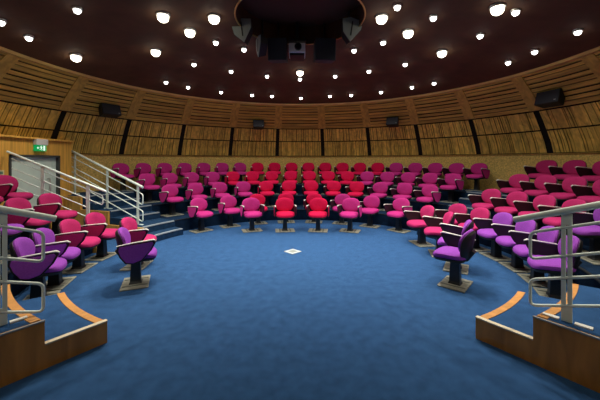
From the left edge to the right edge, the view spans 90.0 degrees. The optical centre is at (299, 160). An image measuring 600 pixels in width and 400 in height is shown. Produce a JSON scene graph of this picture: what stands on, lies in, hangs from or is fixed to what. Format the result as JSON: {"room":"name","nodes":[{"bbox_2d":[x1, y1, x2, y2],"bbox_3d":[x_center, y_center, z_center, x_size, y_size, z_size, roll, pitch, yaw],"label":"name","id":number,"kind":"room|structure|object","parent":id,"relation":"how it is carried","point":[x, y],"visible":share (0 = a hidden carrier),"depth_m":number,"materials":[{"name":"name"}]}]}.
{"room":"auditorium","nodes":[
{"label":"auditorium","id":0,"kind":"room"},
{"bbox_2d":[0,134,73,209],"bbox_3d":[-6.150,0.620,6.225,0.920,2.260,2.670,0,0,0],"label":"wall","id":1,"kind":"structure","parent":0,"point":[19,145],"depth_m":6.73,"materials":[{"name":"brown wood"}]},
{"bbox_2d":[9,154,59,207],"bbox_3d":[-5.792,0.810,6.550,0.147,1.880,1.260,0,0,0],"label":"door","id":2,"kind":"structure","parent":1,"relation":"in","point":[52,161],"depth_m":6.55,"materials":[{"name":"grey"}]},
{"bbox_2d":[33,139,47,150],"bbox_3d":[-5.705,-0.349,6.600,0.090,0.262,0.300,0,0,0],"label":"exit sign","id":3,"kind":"object","parent":1,"relation":"attached to","point":[39,144],"visible":1,"depth_m":6.55,"materials":[{"name":"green plastic"}]},
{"bbox_2d":[63,196,143,238],"bbox_3d":[-4.821,1.300,6.996,2.980,0.900,0.050,0,0,19],"label":"wall","id":4,"kind":"structure","parent":0,"point":[71,205],"depth_m":7.11,"materials":[{"name":"brown wood"}]},
{"bbox_2d":[0,220,599,399],"bbox_3d":[0.000,1.850,5.300,13.500,0.200,13.500,0,0,0],"label":"floor","id":5,"kind":"structure","parent":0,"point":[222,313],"depth_m":3.19,"materials":[{"name":"blue carpet"}]},
{"bbox_2d":[7,237,66,299],"bbox_3d":[-3.254,1.347,3.739,0.528,0.807,0.510,0,0,-25],"label":"chair","id":6,"kind":"object","parent":5,"relation":"on","point":[21,247],"visible":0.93,"depth_m":3.58,"materials":[{"name":"purple fabric"}]},
{"bbox_2d":[1,225,91,296],"bbox_3d":[-5.001,1.248,3.955,2.887,1.004,3.991,0,0,-13],"label":"tiers","id":7,"kind":"object","parent":5,"relation":"on","point":[15,289],"visible":0.06,"depth_m":4.00,"materials":[{"name":"blue carpet"}]},
{"bbox_2d":[1,216,24,263],"bbox_3d":[-4.216,0.987,4.155,0.528,0.807,0.510,0,0,-15],"label":"chair","id":8,"kind":"object","parent":7,"relation":"on","point":[10,233],"visible":0.3,"depth_m":4.19,"materials":[{"name":"purple fabric"}]},
{"bbox_2d":[0,175,33,200],"bbox_3d":[-5.227,0.656,5.431,0.528,0.807,0.510,0,0,2],"label":"chair","id":9,"kind":"object","parent":7,"relation":"on","point":[8,184],"visible":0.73,"depth_m":5.42,"materials":[{"name":"fabric"}]},
{"bbox_2d":[3,197,50,252],"bbox_3d":[-4.336,0.987,4.768,0.528,0.807,0.510,0,0,-7],"label":"chair","id":10,"kind":"object","parent":7,"relation":"on","point":[19,203],"visible":0.47,"depth_m":4.66,"materials":[{"name":"fabric"}]},
{"bbox_2d":[33,193,77,234],"bbox_3d":[-4.368,0.987,5.392,0.528,0.807,0.510,0,0,1],"label":"chair","id":11,"kind":"object","parent":7,"relation":"on","point":[47,203],"visible":0.63,"depth_m":5.29,"materials":[{"name":"fabric"}]},
{"bbox_2d":[6,151,107,215],"bbox_3d":[-4.651,0.594,5.723,2.075,1.592,0.050,0,0,5],"label":"guard rail","id":12,"kind":"object","parent":7,"relation":"on","point":[43,167],"visible":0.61,"depth_m":5.71,"materials":[{"name":"white metal"}]},
{"bbox_2d":[0,284,107,387],"bbox_3d":[-3.830,1.544,2.170,2.239,0.412,3.562,0,0,38],"label":"entry steps","id":13,"kind":"structure","parent":5,"relation":"on","point":[63,331],"depth_m":2.62,"materials":[{"name":"brown wood"}]},
{"bbox_2d":[0,205,56,325],"bbox_3d":[-2.875,0.554,1.969,0.055,1.591,2.019,0,0,41],"label":"guard rail","id":14,"kind":"object","parent":13,"relation":"on","point":[4,210],"visible":1,"depth_m":2.51,"materials":[{"name":"white metal"}]},
{"bbox_2d":[30,228,80,291],"bbox_3d":[-3.447,1.347,4.231,0.528,0.807,0.510,0,0,-17],"label":"chair","id":15,"kind":"object","parent":5,"relation":"on","point":[54,282],"visible":0.48,"depth_m":4.16,"materials":[{"name":"purple fabric"}]},
{"bbox_2d":[55,219,100,273],"bbox_3d":[-3.582,1.347,4.858,0.528,0.807,0.510,0,0,-7],"label":"chair","id":16,"kind":"object","parent":5,"relation":"on","point":[68,229],"visible":0.78,"depth_m":4.75,"materials":[{"name":"fabric"}]},
{"bbox_2d":[81,212,116,260],"bbox_3d":[-3.605,1.347,5.461,0.528,0.807,0.510,0,0,3],"label":"chair","id":17,"kind":"object","parent":5,"relation":"on","point":[94,222],"visible":0.81,"depth_m":5.37,"materials":[{"name":"fabric"}]},
{"bbox_2d":[67,190,182,241],"bbox_3d":[-4.432,1.298,7.519,3.327,0.904,1.568,0,0,27],"label":"stairs","id":18,"kind":"structure","parent":5,"relation":"on","point":[162,228],"depth_m":7.25,"materials":[{"name":"blue carpet"}]},
{"bbox_2d":[72,150,143,224],"bbox_3d":[-4.751,0.579,7.297,2.613,1.742,0.055,0,0,23],"label":"guard rail","id":19,"kind":"object","parent":18,"relation":"on","point":[108,170],"visible":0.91,"depth_m":7.24,"materials":[{"name":"white metal"}]},
{"bbox_2d":[115,227,156,291],"bbox_3d":[-2.332,1.347,4.283,0.528,0.807,0.510,0,0,-23],"label":"chair","id":20,"kind":"object","parent":5,"relation":"on","point":[133,254],"visible":1,"depth_m":4.11,"materials":[{"name":"purple fabric"}]},
{"bbox_2d":[119,217,156,270],"bbox_3d":[-2.707,1.347,5.004,0.528,0.807,0.510,0,0,-6],"label":"chair","id":21,"kind":"object","parent":5,"relation":"on","point":[129,223],"visible":0.45,"depth_m":4.87,"materials":[{"name":"fabric"}]},
{"bbox_2d":[188,198,212,233],"bbox_3d":[-2.474,1.347,7.497,0.528,0.807,0.510,0,0,42],"label":"chair","id":22,"kind":"object","parent":5,"relation":"on","point":[197,209],"visible":1,"depth_m":7.45,"materials":[{"name":"pink fabric"}]},
{"bbox_2d":[218,195,239,227],"bbox_3d":[-1.881,1.347,8.023,0.510,0.807,0.528,0,0,-34],"label":"chair","id":23,"kind":"object","parent":5,"relation":"on","point":[227,205],"visible":0.98,"depth_m":8.00,"materials":[{"name":"fabric"}]},
{"bbox_2d":[240,198,264,232],"bbox_3d":[-1.203,1.347,7.528,0.540,0.807,0.528,0,0,-20],"label":"chair","id":24,"kind":"object","parent":5,"relation":"on","point":[250,207],"visible":1,"depth_m":7.54,"materials":[{"name":"fabric"}]},
{"bbox_2d":[249,194,267,224],"bbox_3d":[-1.180,1.347,8.392,0.510,0.807,0.528,0,0,-21],"label":"chair","id":25,"kind":"object","parent":5,"relation":"on","point":[261,198],"visible":0.34,"depth_m":8.51,"materials":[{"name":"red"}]},
{"bbox_2d":[274,198,296,232],"bbox_3d":[-0.376,1.347,7.509,0.540,0.807,0.528,0,0,-7],"label":"chair","id":26,"kind":"object","parent":5,"relation":"on","point":[284,207],"visible":1,"depth_m":7.53,"materials":[{"name":"red fabric"}]},
{"bbox_2d":[126,183,473,230],"bbox_3d":[0.000,1.306,9.616,11.041,0.889,4.608,0,0,0],"label":"tiers","id":27,"kind":"object","parent":5,"relation":"on","point":[184,221],"visible":0.28,"depth_m":8.61,"materials":[{"name":"blue carpet"}]},
{"bbox_2d":[110,163,133,190],"bbox_3d":[-5.098,0.462,8.629,0.528,0.807,0.510,0,0,33],"label":"chair","id":28,"kind":"object","parent":27,"relation":"on","point":[122,169],"visible":0.78,"depth_m":8.61,"materials":[{"name":"fabric"}]},
{"bbox_2d":[133,163,154,189],"bbox_3d":[-4.724,0.462,9.141,0.528,0.807,0.510,0,0,39],"label":"chair","id":29,"kind":"object","parent":27,"relation":"on","point":[140,168],"visible":0.64,"depth_m":9.19,"materials":[{"name":"fabric"}]},
{"bbox_2d":[136,173,160,203],"bbox_3d":[-4.231,0.756,8.389,0.528,0.807,0.510,0,0,36],"label":"chair","id":30,"kind":"object","parent":27,"relation":"on","point":[147,180],"visible":0.88,"depth_m":8.36,"materials":[{"name":"fabric"}]},
{"bbox_2d":[155,163,174,188],"bbox_3d":[-4.299,0.462,9.612,0.510,0.807,0.528,0,0,-45],"label":"chair","id":31,"kind":"object","parent":27,"relation":"on","point":[162,168],"visible":0.69,"depth_m":9.67,"materials":[{"name":"fabric"}]},
{"bbox_2d":[160,173,181,188],"bbox_3d":[-3.813,0.756,8.893,0.528,0.807,0.510,0,0,43],"label":"chair","id":32,"kind":"object","parent":27,"relation":"on","point":[167,178],"visible":0.61,"depth_m":8.94,"materials":[{"name":"fabric"}]},
{"bbox_2d":[159,185,183,216],"bbox_3d":[-3.417,1.046,8.006,0.528,0.807,0.510,0,0,39],"label":"chair","id":33,"kind":"object","parent":27,"relation":"on","point":[169,193],"visible":1,"depth_m":7.96,"materials":[{"name":"fabric"}]},
{"bbox_2d":[176,163,191,186],"bbox_3d":[-3.827,0.462,10.036,0.510,0.807,0.528,0,0,-39],"label":"chair","id":34,"kind":"object","parent":27,"relation":"on","point":[182,169],"visible":0.68,"depth_m":10.09,"materials":[{"name":"fabric"}]},
{"bbox_2d":[183,172,201,198],"bbox_3d":[-3.335,0.756,9.340,0.510,0.807,0.528,0,0,-39],"label":"chair","id":35,"kind":"object","parent":27,"relation":"on","point":[190,177],"visible":0.59,"depth_m":9.42,"materials":[{"name":"fabric"}]},
{"bbox_2d":[185,183,206,211],"bbox_3d":[-2.932,1.046,8.525,0.510,0.807,0.528,0,0,-42],"label":"chair","id":36,"kind":"object","parent":27,"relation":"on","point":[194,190],"visible":0.77,"depth_m":8.53,"materials":[{"name":"fabric"}]},
{"bbox_2d":[196,163,210,185],"bbox_3d":[-3.314,0.462,10.408,0.510,0.807,0.528,0,0,-33],"label":"chair","id":37,"kind":"object","parent":27,"relation":"on","point":[202,169],"visible":0.67,"depth_m":10.47,"materials":[{"name":"fabric"}]},
{"bbox_2d":[204,172,219,197],"bbox_3d":[-2.806,0.756,9.724,0.510,0.807,0.528,0,0,-32],"label":"chair","id":38,"kind":"object","parent":27,"relation":"on","point":[210,178],"visible":0.73,"depth_m":9.79,"materials":[{"name":"fabric"}]},
{"bbox_2d":[210,182,229,210],"bbox_3d":[-2.369,1.046,8.959,0.510,0.807,0.528,0,0,-33],"label":"chair","id":39,"kind":"object","parent":27,"relation":"on","point":[218,190],"visible":0.84,"depth_m":8.98,"materials":[{"name":"fabric"}]},
{"bbox_2d":[214,163,228,182],"bbox_3d":[-2.765,0.462,10.725,0.510,0.807,0.528,0,0,-27],"label":"chair","id":40,"kind":"object","parent":27,"relation":"on","point":[222,169],"visible":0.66,"depth_m":10.78,"materials":[{"name":"fabric"}]},
{"bbox_2d":[225,171,239,195],"bbox_3d":[-2.233,0.756,10.039,0.510,0.807,0.528,0,0,-25],"label":"chair","id":41,"kind":"object","parent":27,"relation":"on","point":[232,178],"visible":0.83,"depth_m":10.08,"materials":[{"name":"red fabric"}]},
{"bbox_2d":[234,181,252,208],"bbox_3d":[-1.743,1.046,9.295,0.510,0.807,0.528,0,0,-23],"label":"chair","id":42,"kind":"object","parent":27,"relation":"on","point":[242,189],"visible":0.91,"depth_m":9.34,"materials":[{"name":"fabric"}]},
{"bbox_2d":[244,171,259,193],"bbox_3d":[-1.625,0.756,10.281,0.510,0.807,0.528,0,0,-18],"label":"chair","id":43,"kind":"object","parent":27,"relation":"on","point":[252,177],"visible":0.78,"depth_m":10.35,"materials":[{"name":"red fabric"}]},
{"bbox_2d":[258,181,274,206],"bbox_3d":[-1.071,1.046,9.525,0.510,0.807,0.528,0,0,-14],"label":"chair","id":44,"kind":"object","parent":27,"relation":"on","point":[265,188],"visible":0.89,"depth_m":9.58,"materials":[{"name":"red fabric"}]},
{"bbox_2d":[280,181,295,195],"bbox_3d":[-0.370,1.046,9.643,0.510,0.807,0.528,0,0,-5],"label":"chair","id":45,"kind":"object","parent":27,"relation":"on","point":[289,187],"visible":0.67,"depth_m":9.76,"materials":[{"name":"red fabric"}]},
{"bbox_2d":[302,181,318,206],"bbox_3d":[0.340,1.046,9.646,0.510,0.807,0.528,0,0,5],"label":"chair","id":46,"kind":"object","parent":27,"relation":"on","point":[310,187],"visible":0.82,"depth_m":9.76,"materials":[{"name":"red fabric"}]},
{"bbox_2d":[320,171,334,194],"bbox_3d":[0.962,0.756,10.450,0.510,0.807,0.528,0,0,11],"label":"chair","id":47,"kind":"object","parent":27,"relation":"on","point":[327,176],"visible":0.7,"depth_m":10.56,"materials":[{"name":"red fabric"}]},
{"bbox_2d":[324,181,340,206],"bbox_3d":[1.042,1.046,9.533,0.510,0.807,0.528,0,0,14],"label":"chair","id":48,"kind":"object","parent":27,"relation":"on","point":[333,188],"visible":0.88,"depth_m":9.60,"materials":[{"name":"red fabric"}]},
{"bbox_2d":[338,171,354,193],"bbox_3d":[1.596,0.756,10.290,0.510,0.807,0.528,0,0,18],"label":"chair","id":49,"kind":"object","parent":27,"relation":"on","point":[347,177],"visible":0.81,"depth_m":10.37,"materials":[{"name":"red fabric"}]},
{"bbox_2d":[345,181,363,198],"bbox_3d":[1.716,1.046,9.307,0.510,0.807,0.528,0,0,23],"label":"chair","id":50,"kind":"object","parent":27,"relation":"on","point":[356,188],"visible":0.81,"depth_m":9.36,"materials":[{"name":"red fabric"}]},
{"bbox_2d":[357,171,373,195],"bbox_3d":[2.205,0.756,10.052,0.510,0.807,0.528,0,0,25],"label":"chair","id":51,"kind":"object","parent":27,"relation":"on","point":[367,177],"visible":0.77,"depth_m":10.08,"materials":[{"name":"fabric"}]},
{"bbox_2d":[368,163,383,184],"bbox_3d":[2.738,0.462,10.739,0.510,0.807,0.528,0,0,27],"label":"chair","id":52,"kind":"object","parent":27,"relation":"on","point":[377,169],"visible":0.73,"depth_m":10.81,"materials":[{"name":"red fabric"}]},
{"bbox_2d":[368,182,387,210],"bbox_3d":[2.344,1.046,8.975,0.510,0.807,0.528,0,0,33],"label":"chair","id":53,"kind":"object","parent":27,"relation":"on","point":[380,189],"visible":0.75,"depth_m":9.00,"materials":[{"name":"fabric"}]},
{"bbox_2d":[376,172,394,197],"bbox_3d":[2.780,0.756,9.740,0.510,0.807,0.528,0,0,32],"label":"chair","id":54,"kind":"object","parent":27,"relation":"on","point":[388,178],"visible":0.67,"depth_m":9.81,"materials":[{"name":"fabric"}]},
{"bbox_2d":[385,163,402,185],"bbox_3d":[3.289,0.462,10.424,0.510,0.807,0.528,0,0,33],"label":"chair","id":55,"kind":"object","parent":27,"relation":"on","point":[396,169],"visible":0.66,"depth_m":10.47,"materials":[{"name":"fabric"}]},
{"bbox_2d":[390,183,412,199],"bbox_3d":[2.910,1.046,8.546,0.510,0.807,0.528,0,0,42],"label":"chair","id":56,"kind":"object","parent":27,"relation":"on","point":[404,190],"visible":0.77,"depth_m":8.59,"materials":[{"name":"fabric"}]},
{"bbox_2d":[395,172,415,198],"bbox_3d":[3.312,0.756,9.359,0.510,0.807,0.528,0,0,39],"label":"chair","id":57,"kind":"object","parent":27,"relation":"on","point":[407,177],"visible":0.7,"depth_m":9.44,"materials":[{"name":"fabric"}]},
{"bbox_2d":[403,163,421,186],"bbox_3d":[3.804,0.462,10.054,0.510,0.807,0.528,0,0,39],"label":"chair","id":58,"kind":"object","parent":27,"relation":"on","point":[416,168],"visible":0.63,"depth_m":10.10,"materials":[{"name":"fabric"}]},
{"bbox_2d":[413,185,440,216],"bbox_3d":[3.408,1.046,8.018,0.528,0.807,0.540,0,0,-39],"label":"chair","id":59,"kind":"object","parent":27,"relation":"on","point":[429,194],"visible":0.89,"depth_m":7.99,"materials":[{"name":"fabric"}]},
{"bbox_2d":[416,173,437,188],"bbox_3d":[3.792,0.756,8.914,0.528,0.807,0.510,0,0,-43],"label":"chair","id":60,"kind":"object","parent":27,"relation":"on","point":[428,178],"visible":0.62,"depth_m":8.98,"materials":[{"name":"fabric"}]},
{"bbox_2d":[422,163,442,188],"bbox_3d":[4.278,0.462,9.633,0.510,0.807,0.528,0,0,45],"label":"chair","id":61,"kind":"object","parent":27,"relation":"on","point":[436,168],"visible":0.59,"depth_m":9.70,"materials":[{"name":"fabric"}]},
{"bbox_2d":[437,173,463,203],"bbox_3d":[4.222,0.756,8.402,0.528,0.807,0.540,0,0,-36],"label":"chair","id":62,"kind":"object","parent":27,"relation":"on","point":[452,182],"visible":0.98,"depth_m":8.36,"materials":[{"name":"fabric"}]},
{"bbox_2d":[442,163,464,189],"bbox_3d":[4.705,0.462,9.165,0.528,0.807,0.510,0,0,-39],"label":"chair","id":63,"kind":"object","parent":27,"relation":"on","point":[457,168],"visible":0.54,"depth_m":9.24,"materials":[{"name":"fabric"}]},
{"bbox_2d":[463,163,489,191],"bbox_3d":[5.090,0.462,8.642,0.528,0.807,0.540,0,0,-33],"label":"chair","id":64,"kind":"object","parent":27,"relation":"on","point":[478,171],"visible":0.98,"depth_m":8.61,"materials":[{"name":"fabric"}]},
{"bbox_2d":[306,198,328,232],"bbox_3d":[0.451,1.347,7.509,0.540,0.807,0.528,0,0,8],"label":"chair","id":65,"kind":"object","parent":5,"relation":"on","point":[319,207],"visible":1,"depth_m":7.53,"materials":[{"name":"red fabric"}]},
{"bbox_2d":[330,194,349,224],"bbox_3d":[1.151,1.347,8.402,0.510,0.807,0.528,0,0,21],"label":"chair","id":66,"kind":"object","parent":5,"relation":"on","point":[339,198],"visible":0.56,"depth_m":8.50,"materials":[{"name":"fabric"}]},
{"bbox_2d":[337,198,361,232],"bbox_3d":[1.243,1.347,7.478,0.540,0.807,0.528,0,0,21],"label":"chair","id":67,"kind":"object","parent":5,"relation":"on","point":[351,207],"visible":1,"depth_m":7.48,"materials":[{"name":"fabric"}]},
{"bbox_2d":[359,195,379,227],"bbox_3d":[1.856,1.347,8.040,0.510,0.807,0.528,0,0,34],"label":"chair","id":68,"kind":"object","parent":5,"relation":"on","point":[370,205],"visible":0.78,"depth_m":8.03,"materials":[{"name":"fabric"}]},
{"bbox_2d":[384,198,411,233],"bbox_3d":[2.464,1.347,7.509,0.528,0.807,0.540,0,0,-42],"label":"chair","id":69,"kind":"object","parent":5,"relation":"on","point":[395,210],"visible":0.86,"depth_m":7.49,"materials":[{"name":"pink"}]},
{"bbox_2d":[403,205,435,246],"bbox_3d":[2.556,1.347,6.346,0.528,0.807,0.510,0,0,-8],"label":"chair","id":70,"kind":"object","parent":5,"relation":"on","point":[415,218],"visible":0.8,"depth_m":6.30,"materials":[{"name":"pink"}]},
{"bbox_2d":[422,211,454,257],"bbox_3d":[2.613,1.347,5.631,0.528,0.807,0.510,0,0,15],"label":"chair","id":71,"kind":"object","parent":5,"relation":"on","point":[433,230],"visible":0.53,"depth_m":5.64,"materials":[{"name":"fabric"}]},
{"bbox_2d":[435,203,467,226],"bbox_3d":[3.338,1.347,6.564,0.528,0.807,0.510,0,0,-21],"label":"chair","id":72,"kind":"object","parent":5,"relation":"on","point":[455,208],"visible":0.27,"depth_m":6.67,"materials":[{"name":"fabric"}]},
{"bbox_2d":[433,229,475,292],"bbox_3d":[2.210,1.347,4.282,0.528,0.807,0.510,0,0,42],"label":"chair","id":73,"kind":"object","parent":5,"relation":"on","point":[459,250],"visible":1,"depth_m":4.18,"materials":[{"name":"purple fabric"}]},
{"bbox_2d":[437,220,473,274],"bbox_3d":[2.544,1.347,4.908,0.528,0.807,0.510,0,0,31],"label":"chair","id":74,"kind":"object","parent":5,"relation":"on","point":[468,224],"visible":0.4,"depth_m":4.93,"materials":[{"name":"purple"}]},
{"bbox_2d":[417,191,506,239],"bbox_3d":[4.423,1.298,7.539,3.326,0.904,1.510,0,0,-27],"label":"stairs","id":75,"kind":"structure","parent":5,"relation":"on","point":[465,200],"depth_m":7.93,"materials":[{"name":"blue carpet"}]},
{"bbox_2d":[454,207,490,251],"bbox_3d":[3.493,1.347,6.032,0.528,0.807,0.510,0,0,-12],"label":"chair","id":76,"kind":"object","parent":5,"relation":"on","point":[479,212],"visible":0.38,"depth_m":6.05,"materials":[{"name":"fabric"}]},
{"bbox_2d":[473,212,514,260],"bbox_3d":[3.564,1.347,5.483,0.528,0.807,0.510,0,0,-3],"label":"chair","id":77,"kind":"object","parent":5,"relation":"on","point":[485,231],"visible":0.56,"depth_m":5.46,"materials":[{"name":"purple fabric"}]},
{"bbox_2d":[491,220,537,272],"bbox_3d":[3.550,1.347,4.929,0.528,0.807,0.510,0,0,6],"label":"chair","id":78,"kind":"object","parent":5,"relation":"on","point":[504,239],"visible":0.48,"depth_m":4.91,"materials":[{"name":"purple fabric"}]},
{"bbox_2d":[508,226,560,287],"bbox_3d":[3.450,1.347,4.385,0.528,0.807,0.510,0,0,15],"label":"chair","id":79,"kind":"object","parent":5,"relation":"on","point":[521,250],"visible":0.54,"depth_m":4.38,"materials":[{"name":"purple fabric"}]},
{"bbox_2d":[475,283,599,392],"bbox_3d":[3.722,1.544,2.143,2.217,0.412,3.692,0,0,-37],"label":"entry steps","id":80,"kind":"structure","parent":5,"relation":"on","point":[518,328],"depth_m":2.59,"materials":[{"name":"brown wood"}]},
{"bbox_2d":[513,201,599,330],"bbox_3d":[2.700,0.541,1.954,0.055,1.618,2.219,0,0,-39],"label":"guard rail","id":81,"kind":"object","parent":80,"relation":"on","point":[566,217],"visible":1,"depth_m":2.52,"materials":[{"name":"white metal"}]},
{"bbox_2d":[479,197,599,287],"bbox_3d":[4.953,1.263,4.611,3.333,0.974,5.949,0,0,0],"label":"tiers","id":82,"kind":"object","parent":5,"relation":"on","point":[586,268],"visible":0.07,"depth_m":4.07,"materials":[{"name":"blue carpet"}]},
{"bbox_2d":[468,189,501,212],"bbox_3d":[4.146,1.026,6.679,0.528,0.807,0.510,0,0,-18],"label":"chair","id":83,"kind":"object","parent":82,"relation":"on","point":[483,200],"visible":0.65,"depth_m":6.74,"materials":[{"name":"fabric"}]},
{"bbox_2d":[490,191,528,225],"bbox_3d":[4.293,1.026,6.111,0.528,0.807,0.510,0,0,-10],"label":"chair","id":84,"kind":"object","parent":82,"relation":"on","point":[506,204],"visible":0.59,"depth_m":6.17,"materials":[{"name":"fabric"}]},
{"bbox_2d":[496,174,529,194],"bbox_3d":[4.992,0.707,6.986,0.528,0.807,0.510,0,0,-18],"label":"chair","id":85,"kind":"object","parent":82,"relation":"on","point":[506,187],"visible":0.69,"depth_m":7.06,"materials":[{"name":"fabric"}]},
{"bbox_2d":[513,195,557,229],"bbox_3d":[4.363,1.026,5.528,0.528,0.807,0.510,0,0,-3],"label":"chair","id":86,"kind":"object","parent":82,"relation":"on","point":[524,208],"visible":0.55,"depth_m":5.63,"materials":[{"name":"fabric"}]},
{"bbox_2d":[519,175,557,197],"bbox_3d":[5.145,0.707,6.437,0.528,0.807,0.510,0,0,-12],"label":"chair","id":87,"kind":"object","parent":82,"relation":"on","point":[536,188],"visible":0.64,"depth_m":6.50,"materials":[{"name":"fabric"}]},
{"bbox_2d":[523,160,557,179],"bbox_3d":[5.805,0.377,7.202,0.528,0.807,0.510,0,0,-18],"label":"chair","id":88,"kind":"object","parent":82,"relation":"on","point":[541,168],"visible":0.59,"depth_m":7.27,"materials":[{"name":"fabric"}]},
{"bbox_2d":[537,199,588,252],"bbox_3d":[4.354,1.026,4.934,0.528,0.807,0.510,0,0,5],"label":"chair","id":89,"kind":"object","parent":82,"relation":"on","point":[555,221],"visible":0.3,"depth_m":4.98,"materials":[{"name":"fabric"}]},
{"bbox_2d":[544,176,587,201],"bbox_3d":[5.237,0.707,5.875,0.528,0.807,0.510,0,0,-6],"label":"chair","id":90,"kind":"object","parent":82,"relation":"on","point":[563,192],"visible":0.62,"depth_m":5.93,"materials":[{"name":"fabric"}]},
{"bbox_2d":[548,160,586,180],"bbox_3d":[5.958,0.377,6.647,0.528,0.807,0.510,0,0,-13],"label":"chair","id":91,"kind":"object","parent":82,"relation":"on","point":[568,170],"visible":0.46,"depth_m":6.71,"materials":[{"name":"fabric"}]},
{"bbox_2d":[570,209,599,264],"bbox_3d":[4.260,1.026,4.332,0.528,0.807,0.510,0,0,13],"label":"chair","id":92,"kind":"object","parent":82,"relation":"on","point":[592,232],"visible":0.77,"depth_m":4.32,"materials":[{"name":"purple fabric"}]},
{"bbox_2d":[571,179,599,211],"bbox_3d":[5.269,0.707,5.306,0.528,0.807,0.510,0,0,0],"label":"chair","id":93,"kind":"object","parent":82,"relation":"on","point":[585,193],"visible":0.69,"depth_m":5.49,"materials":[{"name":"fabric"}]},
{"bbox_2d":[575,161,599,182],"bbox_3d":[6.059,0.377,6.080,0.528,0.807,0.510,0,0,-7],"label":"chair","id":94,"kind":"object","parent":82,"relation":"on","point":[592,175],"visible":0.72,"depth_m":6.25,"materials":[{"name":"fabric"}]},
{"bbox_2d":[524,235,582,299],"bbox_3d":[3.266,1.347,3.862,0.528,0.807,0.510,0,0,24],"label":"chair","id":95,"kind":"object","parent":5,"relation":"on","point":[552,267],"visible":0.66,"depth_m":3.81,"materials":[{"name":"purple fabric"}]},
{"bbox_2d":[0,46,599,192],"bbox_3d":[0.000,-0.135,5.300,13.433,3.770,13.433,0,0,-9],"label":"wall","id":96,"kind":"structure","parent":0,"point":[496,123],"depth_m":8.81,"materials":[{"name":"brown wood"}]},
{"bbox_2d":[98,102,121,117],"bbox_3d":[-5.180,-1.341,8.054,0.514,0.351,0.495,0,0,28],"label":"loudspeaker","id":97,"kind":"object","parent":96,"relation":"attached to","point":[107,110],"visible":0.99,"depth_m":7.91,"materials":[{"name":"black plastic"}]},
{"bbox_2d":[102,103,120,114],"bbox_3d":[-4.990,-1.377,7.953,0.082,0.255,0.465,0,0,28],"label":"grille","id":98,"kind":"object","parent":97,"relation":"attached to","point":[107,109],"depth_m":7.92,"materials":[{"name":"black"}]},
{"bbox_2d":[534,88,565,107],"bbox_3d":[5.692,-1.391,6.719,0.515,0.360,0.515,0,0,-14],"label":"loudspeaker","id":99,"kind":"object","parent":96,"relation":"attached to","point":[555,97],"visible":0.96,"depth_m":6.61,"materials":[{"name":"black plastic"}]},
{"bbox_2d":[535,88,559,103],"bbox_3d":[5.483,-1.427,6.667,0.084,0.263,0.484,0,0,-14],"label":"grille","id":100,"kind":"object","parent":99,"relation":"attached to","point":[550,96],"depth_m":6.62,"materials":[{"name":"black"}]},
{"bbox_2d":[0,0,599,103],"bbox_3d":[0.000,-2.303,5.300,10.720,0.629,10.720,0,0,0],"label":"ceiling","id":101,"kind":"structure","parent":0,"point":[115,39],"depth_m":5.95,"materials":[{"name":"brown paint"}]},
{"bbox_2d":[489,3,505,15],"bbox_3d":[2.990,-2.296,4.540,0.220,0.176,0.220,0,0,0],"label":"recessed light","id":102,"kind":"object","parent":101,"relation":"in","point":[496,9],"visible":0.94,"depth_m":4.49,"materials":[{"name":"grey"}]},
{"bbox_2d":[236,0,363,40],"bbox_3d":[0.000,-2.763,5.300,2.400,0.413,2.400,0,0,0],"label":"ceiling","id":103,"kind":"structure","parent":0,"point":[311,15],"depth_m":5.88,"materials":[{"name":"brown"}]},
{"bbox_2d":[232,18,252,44],"bbox_3d":[-1.090,-2.535,5.693,0.395,0.690,0.333,0,0,0],"label":"loudspeaker","id":104,"kind":"object","parent":103,"relation":"hanging from","point":[244,33],"visible":0.75,"depth_m":5.54,"materials":[{"name":"black plastic"}]},
{"bbox_2d":[256,19,267,56],"bbox_3d":[-0.768,-2.479,6.046,0.178,0.801,0.332,0,0,-24],"label":"loudspeaker","id":105,"kind":"object","parent":103,"relation":"hanging from","point":[261,41],"visible":1,"depth_m":5.97,"materials":[{"name":"black plastic"}]},
{"bbox_2d":[268,23,287,62],"bbox_3d":[-0.450,-2.457,6.194,0.379,0.845,0.392,0,0,4],"label":"loudspeaker","id":106,"kind":"object","parent":103,"relation":"hanging from","point":[277,47],"visible":1,"depth_m":6.03,"materials":[{"name":"black"}]},
{"bbox_2d":[268,38,285,59],"bbox_3d":[-0.462,-2.252,6.026,0.361,0.416,0.057,0,0,4],"label":"grille","id":107,"kind":"object","parent":106,"relation":"attached to","point":[276,46],"depth_m":6.02,"materials":[{"name":"black"}]},
{"bbox_2d":[288,21,305,60],"bbox_3d":[-0.060,-2.515,6.282,0.360,0.710,0.476,0,0,0],"label":"projector","id":108,"kind":"object","parent":103,"relation":"hanging from","point":[297,46],"visible":1,"depth_m":6.12,"materials":[{"name":"white plastic"}]},
{"bbox_2d":[313,23,335,62],"bbox_3d":[0.501,-2.457,6.194,0.419,0.845,0.392,0,0,-6],"label":"loudspeaker","id":109,"kind":"object","parent":103,"relation":"hanging from","point":[324,48],"visible":1,"depth_m":6.03,"materials":[{"name":"black"}]},
{"bbox_2d":[316,38,335,59],"bbox_3d":[0.518,-2.252,6.027,0.399,0.416,0.057,0,0,-6],"label":"grille","id":110,"kind":"object","parent":109,"relation":"attached to","point":[325,47],"depth_m":6.02,"materials":[{"name":"black"}]},
{"bbox_2d":[341,11,361,44],"bbox_3d":[0.975,-2.539,5.694,0.390,0.682,0.333,0,0,0],"label":"loudspeaker","id":111,"kind":"object","parent":103,"relation":"hanging from","point":[350,28],"visible":0.91,"depth_m":5.54,"materials":[{"name":"black plastic"}]},
{"bbox_2d":[343,17,361,40],"bbox_3d":[0.975,-2.433,5.547,0.377,0.457,0.014,0,0,-4],"label":"grille","id":112,"kind":"object","parent":111,"relation":"attached to","point":[351,28],"depth_m":5.54,"materials":[{"name":"grey metal"}]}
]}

